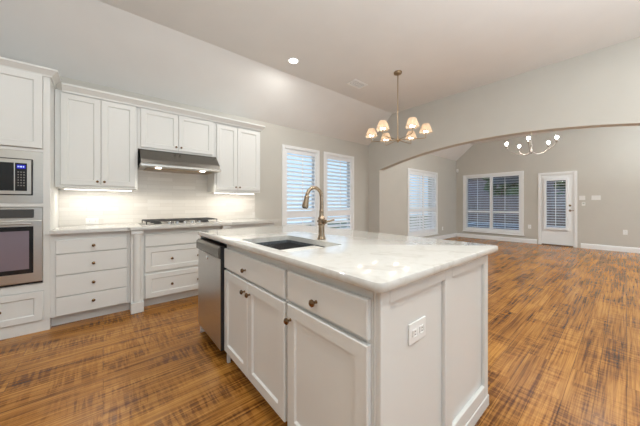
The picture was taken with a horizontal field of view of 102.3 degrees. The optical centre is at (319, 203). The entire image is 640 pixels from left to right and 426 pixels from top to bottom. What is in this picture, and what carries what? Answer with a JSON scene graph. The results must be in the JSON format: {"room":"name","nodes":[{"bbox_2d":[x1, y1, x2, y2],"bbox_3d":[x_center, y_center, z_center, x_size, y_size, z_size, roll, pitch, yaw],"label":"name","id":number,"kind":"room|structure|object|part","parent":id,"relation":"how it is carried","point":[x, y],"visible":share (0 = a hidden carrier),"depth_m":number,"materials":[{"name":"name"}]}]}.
{"room":"kitchen","nodes":[
{"label":"kitchen","id":0,"kind":"room"},
{"bbox_2d":[56,76,368,231],"bbox_3d":[-1.703,-0.138,4.062,7.820,2.655,0.150,0,0,-40],"label":"wall","id":1,"kind":"structure","parent":0,"point":[268,203],"depth_m":4.75,"materials":[{"name":"paint"}]},
{"bbox_2d":[55,89,137,189],"bbox_3d":[-2.561,-0.680,2.996,0.701,1.009,0.376,0,0,-40],"label":"upper cabinet","id":2,"kind":"object","parent":1,"relation":"attached to","point":[96,140],"visible":1,"depth_m":2.85,"materials":[{"name":"paint"}]},
{"bbox_3d":[-2.578,-0.681,2.784,0.321,0.962,0.020,0,0,-40],"label":"door","id":3,"kind":"part","parent":2,"relation":"part of","materials":[{"name":"paint"}]},
{"bbox_2d":[63,188,132,190],"bbox_3d":[-2.561,-0.167,3.008,0.610,0.018,0.040,0,0,-40],"label":"light","id":4,"kind":"object","parent":2,"relation":"attached to","point":[63,188],"visible":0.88,"depth_m":2.97,"materials":[{"name":"white"}]},
{"bbox_3d":[-2.331,-0.681,2.992,0.315,0.962,0.020,0,0,-40],"label":"door","id":5,"kind":"part","parent":2,"relation":"part of","materials":[{"name":"paint"}]},
{"bbox_2d":[62,82,265,131],"bbox_3d":[-1.889,-1.206,3.541,2.317,0.081,0.404,0,0,-40],"label":"crown molding","id":6,"kind":"structure","parent":2,"relation":"on","point":[68,88],"depth_m":3.16,"materials":[{"name":"paint"}]},
{"bbox_2d":[59,170,254,225],"bbox_3d":[-2.035,-0.209,3.676,2.385,0.922,0.012,0,0,-40],"label":"backsplash","id":7,"kind":"structure","parent":1,"relation":"attached to","point":[176,198],"depth_m":3.50,"materials":[{"name":"tile"}]},
{"bbox_2d":[86,218,98,223],"bbox_3d":[-2.722,0.205,3.083,0.115,0.072,0.010,0,0,-40],"label":"outlet","id":8,"kind":"object","parent":7,"relation":"attached to","point":[88,220],"visible":1,"depth_m":3.08,"materials":[{"name":"white plastic"}]},
{"bbox_2d":[138,107,213,156],"bbox_3d":[-1.947,-0.926,3.511,0.898,0.517,0.376,0,0,-40],"label":"upper cabinet","id":9,"kind":"object","parent":1,"relation":"attached to","point":[157,130],"visible":1,"depth_m":3.35,"materials":[{"name":"paint"}]},
{"bbox_3d":[-2.017,-0.926,3.256,0.408,0.472,0.020,0,0,-40],"label":"door","id":10,"kind":"part","parent":9,"relation":"part of","materials":[{"name":"paint"}]},
{"bbox_3d":[-1.692,-0.926,3.529,0.434,0.472,0.020,0,0,-40],"label":"door","id":11,"kind":"part","parent":9,"relation":"part of","materials":[{"name":"paint"}]},
{"bbox_2d":[138,149,220,174],"bbox_3d":[-1.878,-0.550,3.459,0.913,0.232,0.522,0,0,-40],"label":"range hood","id":12,"kind":"object","parent":1,"relation":"attached to","point":[148,160],"visible":0.98,"depth_m":3.30,"materials":[{"name":"metal"}]},
{"bbox_2d":[208,122,259,192],"bbox_3d":[-1.328,-0.680,4.032,0.715,1.009,0.376,0,0,-40],"label":"upper cabinet","id":13,"kind":"object","parent":1,"relation":"attached to","point":[236,149],"visible":0.99,"depth_m":3.88,"materials":[{"name":"paint"}]},
{"bbox_3d":[-1.368,-0.673,3.801,0.303,0.943,0.020,0,0,-40],"label":"door","id":14,"kind":"part","parent":13,"relation":"part of","materials":[{"name":"paint"}]},
{"bbox_2d":[214,192,253,193],"bbox_3d":[-1.332,-0.167,4.040,0.640,0.018,0.040,0,0,-40],"label":"light","id":15,"kind":"object","parent":13,"relation":"attached to","point":[214,192],"visible":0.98,"depth_m":3.99,"materials":[{"name":"white"}]},
{"bbox_3d":[-1.112,-0.673,4.017,0.359,0.943,0.020,0,0,-40],"label":"door","id":16,"kind":"part","parent":13,"relation":"part of","materials":[{"name":"paint"}]},
{"bbox_2d":[282,144,319,225],"bbox_3d":[-0.397,-0.110,5.130,0.945,1.990,0.195,0,0,-40],"label":"window","id":17,"kind":"structure","parent":1,"relation":"in","point":[315,154],"depth_m":5.06,"materials":[{"name":"white paint"}]},
{"bbox_3d":[-0.342,-0.413,5.066,0.014,1.066,0.012,0,0,-40],"label":"tilt rod","id":18,"kind":"part","parent":17,"relation":"part of","materials":[{"name":"white paint"}]},
{"bbox_3d":[-0.437,-0.120,5.178,0.771,1.836,0.019,0,0,-40],"label":"sash","id":19,"kind":"part","parent":17,"relation":"part of","materials":[{"name":"white paint"}]},
{"bbox_2d":[324,152,353,229],"bbox_3d":[0.398,-0.110,5.798,0.980,1.990,0.195,0,0,-40],"label":"window","id":20,"kind":"structure","parent":1,"relation":"in","point":[348,214],"depth_m":5.77,"materials":[{"name":"white paint"}]},
{"bbox_3d":[0.452,-0.413,5.733,0.014,1.066,0.012,0,0,-40],"label":"tilt rod","id":21,"kind":"part","parent":20,"relation":"part of","materials":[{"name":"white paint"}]},
{"bbox_2d":[0,0,639,160],"bbox_3d":[2.489,-1.760,2.797,12.610,0.890,7.480,0,0,-40],"label":"ceiling","id":22,"kind":"structure","parent":0,"point":[231,57],"depth_m":3.17,"materials":[{"name":"paint"}]},
{"bbox_2d":[287,57,298,63],"bbox_3d":[-0.382,-2.052,3.703,0.170,0.006,0.170,0,0,-40],"label":"recessed light","id":23,"kind":"object","parent":22,"relation":"in","point":[292,60],"visible":1,"depth_m":3.69,"materials":[{"name":"white"}]},
{"bbox_2d":[347,79,367,88],"bbox_3d":[0.638,-2.049,4.416,0.320,0.012,0.200,0,0,-40],"label":"ceiling vent","id":24,"kind":"object","parent":22,"relation":"in","point":[355,83],"visible":1,"depth_m":4.42,"materials":[{"name":"white metal"}]},
{"bbox_2d":[366,70,432,145],"bbox_3d":[1.215,-1.505,4.026,1.002,1.100,0.908,0,0,-40],"label":"chandelier","id":25,"kind":"object","parent":22,"relation":"hanging from","point":[412,122],"visible":1,"depth_m":3.97,"materials":[{"name":"gold metal"}]},
{"bbox_3d":[0.829,-1.139,4.150,0.192,0.133,0.192,0,0,-40],"label":"lamp shade","id":26,"kind":"part","parent":25,"relation":"part of","materials":[{"name":"fabric"}]},
{"bbox_3d":[0.914,-1.139,3.754,0.192,0.133,0.192,0,0,-40],"label":"lamp shade","id":27,"kind":"part","parent":25,"relation":"part of","materials":[{"name":"fabric"}]},
{"bbox_3d":[1.130,-1.139,4.422,0.192,0.133,0.192,0,0,-40],"label":"lamp shade","id":28,"kind":"part","parent":25,"relation":"part of","materials":[{"name":"fabric"}]},
{"bbox_3d":[1.215,-1.518,4.026,0.014,1.035,0.014,0,0,-40],"label":"rod","id":29,"kind":"part","parent":25,"relation":"part of","materials":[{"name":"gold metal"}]},
{"bbox_3d":[1.515,-1.139,4.297,0.192,0.133,0.192,0,0,-40],"label":"lamp shade","id":30,"kind":"part","parent":25,"relation":"part of","materials":[{"name":"fabric"}]},
{"bbox_3d":[1.299,-1.139,3.630,0.192,0.133,0.192,0,0,-40],"label":"lamp shade","id":31,"kind":"part","parent":25,"relation":"part of","materials":[{"name":"fabric"}]},
{"bbox_3d":[1.600,-1.139,3.901,0.192,0.133,0.192,0,0,-40],"label":"lamp shade","id":32,"kind":"part","parent":25,"relation":"part of","materials":[{"name":"fabric"}]},
{"bbox_2d":[505,133,558,155],"bbox_3d":[4.073,-1.509,4.965,0.778,1.091,0.795,0,0,-40],"label":"chandelier","id":33,"kind":"object","parent":22,"relation":"hanging from","point":[556,136],"visible":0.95,"depth_m":4.99,"materials":[{"name":"silver metal"}]},
{"bbox_2d":[0,237,639,425],"bbox_3d":[2.489,1.250,2.797,12.610,0.120,7.480,0,0,-40],"label":"floor","id":34,"kind":"structure","parent":0,"point":[564,322],"depth_m":1.95,"materials":[{"name":"brown wood"}]},
{"bbox_2d":[0,57,60,339],"bbox_3d":[-3.036,-0.037,2.407,0.890,2.455,0.664,0,0,-40],"label":"tall cabinet","id":35,"kind":"object","parent":34,"relation":"on","point":[27,90],"visible":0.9,"depth_m":2.36,"materials":[{"name":"paint"}]},
{"bbox_2d":[0,207,42,287],"bbox_3d":[-3.042,0.382,2.372,0.742,0.704,0.634,0,0,-40],"label":"wall oven","id":36,"kind":"object","parent":35,"relation":"in","point":[21,228],"visible":0.98,"depth_m":2.31,"materials":[{"name":"metal"}]},
{"bbox_3d":[-2.856,0.178,2.143,0.614,0.018,0.044,0,0,-40],"label":"handle","id":37,"kind":"part","parent":36,"relation":"part of","materials":[{"name":"metal"}]},
{"bbox_3d":[-2.864,0.417,2.157,0.630,0.425,0.004,0,0,-40],"label":"door glass","id":38,"kind":"part","parent":36,"relation":"part of","materials":[{"name":"black glass"}]},
{"bbox_3d":[-2.879,0.089,2.172,0.635,0.078,0.015,0,0,-40],"label":"control panel","id":39,"kind":"part","parent":36,"relation":"part of","materials":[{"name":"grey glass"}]},
{"bbox_2d":[0,149,42,202],"bbox_3d":[-3.055,-0.243,2.386,0.742,0.476,0.596,0,0,-40],"label":"microwave","id":40,"kind":"object","parent":35,"relation":"in","point":[21,172],"visible":1,"depth_m":2.32,"materials":[{"name":"metal"}]},
{"bbox_3d":[-2.870,-0.241,2.161,0.555,0.250,0.004,0,0,-40],"label":"door glass","id":41,"kind":"part","parent":40,"relation":"part of","materials":[{"name":"black glass"}]},
{"bbox_3d":[-2.877,-0.242,2.163,0.615,0.315,0.007,0,0,-40],"label":"frame","id":42,"kind":"part","parent":40,"relation":"part of","materials":[{"name":"metal"}]},
{"bbox_3d":[-2.873,0.946,2.170,0.748,0.272,0.020,0,0,-40],"label":"drawer","id":43,"kind":"part","parent":35,"relation":"part of","materials":[{"name":"paint"}]},
{"bbox_3d":[-2.731,-0.854,2.290,0.368,0.682,0.020,0,0,-40],"label":"door","id":44,"kind":"part","parent":35,"relation":"part of","materials":[{"name":"paint"}]},
{"bbox_3d":[-3.036,-1.230,2.407,0.890,0.070,0.664,0,0,-40],"label":"crown","id":45,"kind":"part","parent":35,"relation":"part of","materials":[{"name":"paint"}]},
{"bbox_2d":[50,231,129,325],"bbox_3d":[-2.504,0.740,2.856,0.613,0.901,0.659,0,0,-40],"label":"base cabinet","id":46,"kind":"object","parent":34,"relation":"on","point":[90,272],"visible":0.99,"depth_m":2.61,"materials":[{"name":"paint"}]},
{"bbox_3d":[-2.316,0.991,2.639,0.545,0.174,0.020,0,0,-40],"label":"drawer","id":47,"kind":"part","parent":46,"relation":"part of","materials":[{"name":"paint"}]},
{"bbox_3d":[-2.316,0.796,2.639,0.545,0.200,0.020,0,0,-40],"label":"drawer","id":48,"kind":"part","parent":46,"relation":"part of","materials":[{"name":"paint"}]},
{"bbox_3d":[-2.316,0.589,2.639,0.545,0.198,0.020,0,0,-40],"label":"drawer","id":49,"kind":"part","parent":46,"relation":"part of","materials":[{"name":"paint"}]},
{"bbox_3d":[-2.316,0.417,2.639,0.545,0.130,0.020,0,0,-40],"label":"drawer","id":50,"kind":"part","parent":46,"relation":"part of","materials":[{"name":"paint"}]},
{"bbox_2d":[130,230,143,313],"bbox_3d":[-2.208,0.740,3.072,0.118,0.901,0.695,0,0,-40],"label":"pilaster","id":51,"kind":"object","parent":34,"relation":"on","point":[136,236],"visible":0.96,"depth_m":2.82,"materials":[{"name":"paint"}]},
{"bbox_2d":[143,226,219,305],"bbox_3d":[-1.852,0.740,3.410,0.865,0.901,0.649,0,0,-40],"label":"base cabinet","id":52,"kind":"object","parent":34,"relation":"on","point":[170,256],"visible":0.57,"depth_m":3.08,"materials":[{"name":"paint"}]},
{"bbox_2d":[49,218,278,234],"bbox_3d":[-1.780,0.271,3.431,2.460,0.035,0.714,0,0,-40],"label":"countertop","id":53,"kind":"structure","parent":52,"relation":"on","point":[129,226],"depth_m":2.95,"materials":[{"name":"beige stone"}]},
{"bbox_2d":[139,217,218,225],"bbox_3d":[-1.847,0.228,3.425,0.890,0.050,0.500,0,0,-40],"label":"gas cooktop","id":54,"kind":"object","parent":53,"relation":"in","point":[149,222],"visible":1,"depth_m":3.35,"materials":[{"name":"metal"}]},
{"bbox_2d":[139,220,218,225],"bbox_3d":[-1.847,0.249,3.425,0.890,0.008,0.500,0,0,-40],"label":"tray","id":55,"kind":"object","parent":54,"relation":"on","point":[196,221],"depth_m":3.25,"materials":[{"name":"metal"}]},
{"bbox_3d":[-1.665,0.942,3.186,0.828,0.272,0.020,0,0,-40],"label":"drawer","id":56,"kind":"part","parent":52,"relation":"part of","materials":[{"name":"paint"}]},
{"bbox_3d":[-1.665,0.639,3.186,0.828,0.278,0.020,0,0,-40],"label":"drawer","id":57,"kind":"part","parent":52,"relation":"part of","materials":[{"name":"paint"}]},
{"bbox_2d":[196,238,226,350],"bbox_3d":[-0.706,0.754,2.325,0.609,0.872,0.588,0,0,-40],"label":"dishwasher","id":58,"kind":"object","parent":34,"relation":"on","point":[211,268],"visible":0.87,"depth_m":2.08,"materials":[{"name":"silver metal"}]},
{"bbox_3d":[-0.916,0.755,2.151,0.032,0.680,0.584,0,0,-40],"label":"door","id":59,"kind":"part","parent":58,"relation":"part of","materials":[{"name":"metal"}]},
{"bbox_2d":[220,225,230,228],"bbox_3d":[-1.457,0.740,3.703,0.117,0.901,0.695,0,0,-40],"label":"pilaster","id":60,"kind":"object","parent":34,"relation":"on","point":[226,226],"visible":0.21,"depth_m":3.45,"materials":[{"name":"paint"}]},
{"bbox_2d":[230,223,273,228],"bbox_3d":[-1.159,0.740,3.987,0.704,0.901,0.659,0,0,-40],"label":"base cabinet","id":61,"kind":"object","parent":34,"relation":"on","point":[260,224],"visible":0.02,"depth_m":3.76,"materials":[{"name":"paint"}]},
{"bbox_2d":[224,244,289,421],"bbox_3d":[-0.234,0.740,1.775,0.610,0.901,0.853,0,0,-40],"label":"base cabinet","id":62,"kind":"object","parent":34,"relation":"on","point":[256,301],"visible":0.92,"depth_m":1.51,"materials":[{"name":"paint"}]},
{"bbox_3d":[-0.578,0.792,1.776,0.020,0.600,0.402,0,0,-40],"label":"door","id":63,"kind":"part","parent":62,"relation":"part of","materials":[{"name":"paint"}]},
{"bbox_3d":[-0.440,0.404,1.611,0.020,0.143,0.832,0,0,-40],"label":"false drawer","id":64,"kind":"part","parent":62,"relation":"part of","materials":[{"name":"paint"}]},
{"bbox_3d":[-0.309,0.792,1.456,0.020,0.600,0.426,0,0,-40],"label":"door","id":65,"kind":"part","parent":62,"relation":"part of","materials":[{"name":"paint"}]},
{"bbox_2d":[284,265,373,425],"bbox_3d":[0.207,0.740,1.248,0.613,0.901,0.519,0,0,-40],"label":"base cabinet","id":66,"kind":"object","parent":34,"relation":"on","point":[329,322],"visible":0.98,"depth_m":1.04,"materials":[{"name":"paint"}]},
{"bbox_3d":[-0.154,0.558,1.229,0.035,0.032,0.032,0,0,-40],"label":"knob","id":67,"kind":"part","parent":66,"relation":"part of","materials":[{"name":"brown metal"}]},
{"bbox_3d":[-0.029,0.415,1.079,0.035,0.032,0.032,0,0,-40],"label":"knob","id":68,"kind":"part","parent":66,"relation":"part of","materials":[{"name":"brown metal"}]},
{"bbox_3d":[0.008,0.399,1.079,0.020,0.138,0.502,0,0,-40],"label":"drawer","id":69,"kind":"part","parent":66,"relation":"part of","materials":[{"name":"paint"}]},
{"bbox_2d":[200,236,488,425],"bbox_3d":[-0.057,0.740,1.967,1.060,0.901,2.034,0,0,-40],"label":"kitchen island","id":70,"kind":"object","parent":34,"relation":"on","point":[439,379],"visible":0.48,"depth_m":1.14,"materials":[{"name":"paint"}]},
{"bbox_2d":[198,225,497,292],"bbox_3d":[-0.029,0.271,1.988,1.178,0.035,2.088,0,0,-40],"label":"island countertop","id":71,"kind":"structure","parent":70,"relation":"on","point":[371,261],"depth_m":1.37,"materials":[{"name":"beige stone"}]},
{"bbox_2d":[255,240,323,271],"bbox_3d":[-0.208,0.407,1.710,0.442,0.236,0.661,0,0,-40],"label":"sink","id":72,"kind":"object","parent":71,"relation":"in","point":[282,244],"visible":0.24,"depth_m":1.92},
{"bbox_2d":[302,186,334,239],"bbox_3d":[-0.024,0.064,1.807,0.235,0.377,0.106,0,0,-21],"label":"faucet","id":73,"kind":"object","parent":71,"relation":"on","point":[321,220],"visible":1,"depth_m":1.82,"materials":[{"name":"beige metal"}]},
{"bbox_3d":[-0.038,-0.042,1.796,0.152,0.164,0.025,0,0,-40],"label":"spout","id":74,"kind":"part","parent":73,"relation":"part of","materials":[{"name":"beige metal"}]},
{"bbox_2d":[408,316,425,345],"bbox_3d":[0.393,0.510,1.038,0.128,0.082,0.010,0,0,-40],"label":"outlet","id":75,"kind":"object","parent":70,"relation":"attached to","point":[416,329],"visible":1,"depth_m":1.03,"materials":[{"name":"white plastic"}]},
{"bbox_2d":[412,328,416,337],"bbox_3d":[0.375,0.510,1.019,0.032,0.028,0.004,0,0,-40],"label":"socket","id":76,"kind":"object","parent":75,"relation":"attached to","point":[414,330],"depth_m":1.02,"materials":[{"name":"white plastic"}]},
{"bbox_2d":[419,324,423,332],"bbox_3d":[0.415,0.510,1.053,0.032,0.028,0.004,0,0,-40],"label":"socket","id":77,"kind":"object","parent":75,"relation":"attached to","point":[421,326],"depth_m":1.05,"materials":[{"name":"white plastic"}]},
{"bbox_3d":[0.591,0.740,1.209,1.036,0.901,0.030,0,0,-40],"label":"panel","id":78,"kind":"part","parent":70,"relation":"part of","materials":[{"name":"paint"}]},
{"bbox_3d":[-0.046,1.160,1.977,1.030,0.060,2.034,0,0,-40],"label":"moulding","id":79,"kind":"part","parent":70,"relation":"part of","materials":[{"name":"paint"}]},
{"bbox_2d":[384,154,455,237],"bbox_3d":[3.108,-0.207,8.021,4.640,2.795,0.280,0,0,-40],"label":"wall","id":80,"kind":"structure","parent":0,"point":[395,177],"depth_m":7.66,"materials":[{"name":"paint"}]},
{"bbox_2d":[408,168,437,236],"bbox_3d":[3.126,-0.010,7.922,1.810,2.010,0.195,0,0,-40],"label":"window","id":81,"kind":"structure","parent":80,"relation":"in","point":[421,209],"depth_m":7.88,"materials":[{"name":"white paint"}]},
{"bbox_3d":[2.838,-0.020,7.629,0.814,1.852,0.028,0,0,-40],"label":"shutter panel","id":82,"kind":"part","parent":81,"relation":"part of","materials":[{"name":"white paint"}]},
{"bbox_3d":[2.867,-0.353,7.594,0.014,0.946,0.012,0,0,-40],"label":"tilt rod","id":83,"kind":"part","parent":81,"relation":"part of","materials":[{"name":"white paint"}]},
{"bbox_3d":[3.086,-0.020,7.969,1.636,1.856,0.019,0,0,-40],"label":"sash","id":84,"kind":"part","parent":81,"relation":"part of","materials":[{"name":"white paint"}]},
{"bbox_3d":[3.464,-0.020,8.155,0.814,1.852,0.028,0,0,-40],"label":"shutter panel","id":85,"kind":"part","parent":81,"relation":"part of","materials":[{"name":"white paint"}]},
{"bbox_2d":[429,233,536,243],"bbox_3d":[3.932,1.125,7.041,4.640,0.130,2.280,0,0,-40],"label":"baseboard","id":86,"kind":"structure","parent":80,"relation":"attached to","point":[522,240],"depth_m":8.50,"materials":[{"name":"white paint"}]},
{"bbox_2d":[369,37,639,232],"bbox_3d":[3.631,-0.448,3.660,0.170,3.275,7.330,0,0,-40],"label":"wall","id":87,"kind":"structure","parent":0,"point":[601,87],"depth_m":4.03,"materials":[{"name":"paint"}]},
{"bbox_2d":[456,126,639,247],"bbox_3d":[7.258,-0.482,6.806,0.150,3.345,7.480,0,0,-40],"label":"wall","id":88,"kind":"structure","parent":0,"point":[606,160],"depth_m":6.90,"materials":[{"name":"paint"}]},
{"bbox_2d":[463,171,524,235],"bbox_3d":[5.722,-0.015,8.598,0.195,1.990,1.780,0,0,-40],"label":"window","id":89,"kind":"structure","parent":88,"relation":"in","point":[520,232],"depth_m":8.53,"materials":[{"name":"white paint"}]},
{"bbox_3d":[5.769,-0.025,8.638,0.019,1.806,1.576,0,0,-40],"label":"sash","id":90,"kind":"part","parent":89,"relation":"part of","materials":[{"name":"white paint"}]},
{"bbox_3d":[5.404,-0.323,8.845,0.012,1.076,0.014,0,0,-40],"label":"tilt rod","id":91,"kind":"part","parent":89,"relation":"part of","materials":[{"name":"white paint"}]},
{"bbox_3d":[5.439,-0.025,8.875,0.028,1.802,0.784,0,0,-40],"label":"shutter panel","id":92,"kind":"part","parent":89,"relation":"part of","materials":[{"name":"white paint"}]},
{"bbox_3d":[5.664,0.970,8.550,0.044,0.020,1.780,0,0,-40],"label":"sill","id":93,"kind":"part","parent":89,"relation":"part of","materials":[{"name":"white paint"}]},
{"bbox_3d":[5.946,-0.025,8.272,0.028,1.802,0.784,0,0,-40],"label":"shutter panel","id":94,"kind":"part","parent":89,"relation":"part of","materials":[{"name":"white paint"}]},
{"bbox_2d":[493,175,565,183],"bbox_3d":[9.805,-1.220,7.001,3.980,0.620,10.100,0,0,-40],"label":"window blinds","id":95,"kind":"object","parent":88,"relation":"attached to","point":[510,178],"depth_m":11.53,"materials":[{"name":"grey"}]},
{"bbox_2d":[538,171,576,247],"bbox_3d":[6.763,0.145,7.354,0.202,2.090,0.825,0,0,-40],"label":"door","id":96,"kind":"structure","parent":88,"relation":"in","point":[556,236],"depth_m":7.29,"materials":[{"name":"white paint"}]},
{"bbox_3d":[6.676,0.000,7.306,0.007,1.280,0.014,0,0,-40],"label":"tilt rod","id":97,"kind":"part","parent":96,"relation":"part of","materials":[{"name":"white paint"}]},
{"bbox_3d":[6.705,0.005,7.331,0.049,1.470,0.525,0,0,-40],"label":"shutter frame","id":98,"kind":"part","parent":96,"relation":"part of","materials":[{"name":"white paint"}]},
{"bbox_2d":[591,195,600,199],"bbox_3d":[7.210,-0.160,6.737,0.010,0.118,0.165,0,0,-40],"label":"light switch","id":99,"kind":"object","parent":88,"relation":"attached to","point":[593,197],"visible":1,"depth_m":6.73,"materials":[{"name":"white plastic"}]},
{"bbox_2d":[581,243,639,252],"bbox_3d":[8.314,1.125,5.421,0.016,0.130,4.000,0,0,-40],"label":"baseboard","id":100,"kind":"structure","parent":88,"relation":"attached to","point":[583,245],"depth_m":6.53,"materials":[{"name":"white paint"}]},
{"label":"outside","id":101,"kind":"structure","parent":0,"visible":0},
{"bbox_2d":[309,216,471,227],"bbox_3d":[7.133,1.500,8.609,38.000,0.100,28.000,0,0,-40],"label":"ground","id":102,"kind":"structure","parent":101,"point":[424,216],"depth_m":18.99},
{"bbox_2d":[482,177,518,195],"bbox_3d":[13.602,-0.541,18.985,3.130,3.991,2.568,0,0,-40],"label":"tree","id":103,"kind":"object","parent":102,"relation":"on","point":[512,188],"visible":0.34,"depth_m":18.86,"materials":[{"name":"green plant"}]},
{"bbox_2d":[468,194,565,225],"bbox_3d":[15.298,0.415,14.492,0.070,1.950,16.500,0,0,-40],"label":"fence","id":104,"kind":"object","parent":102,"relation":"on","point":[483,217],"visible":0.18,"depth_m":17.54,"materials":[{"name":"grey wood"}]},
{"bbox_2d":[468,178,565,195],"bbox_3d":[19.840,-1.480,19.290,5.800,5.860,20.800,0,0,-40],"label":"house","id":105,"kind":"structure","parent":102,"relation":"on","point":[472,182],"depth_m":22.26,"materials":[{"name":"brick"}]},
{"bbox_2d":[553,181,565,194],"bbox_3d":[15.660,-0.172,16.018,1.633,3.254,1.760,0,0,-40],"label":"tree","id":106,"kind":"object","parent":102,"relation":"on","point":[557,182],"visible":0.12,"depth_m":16.42,"materials":[{"name":"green plant"}]}
]}

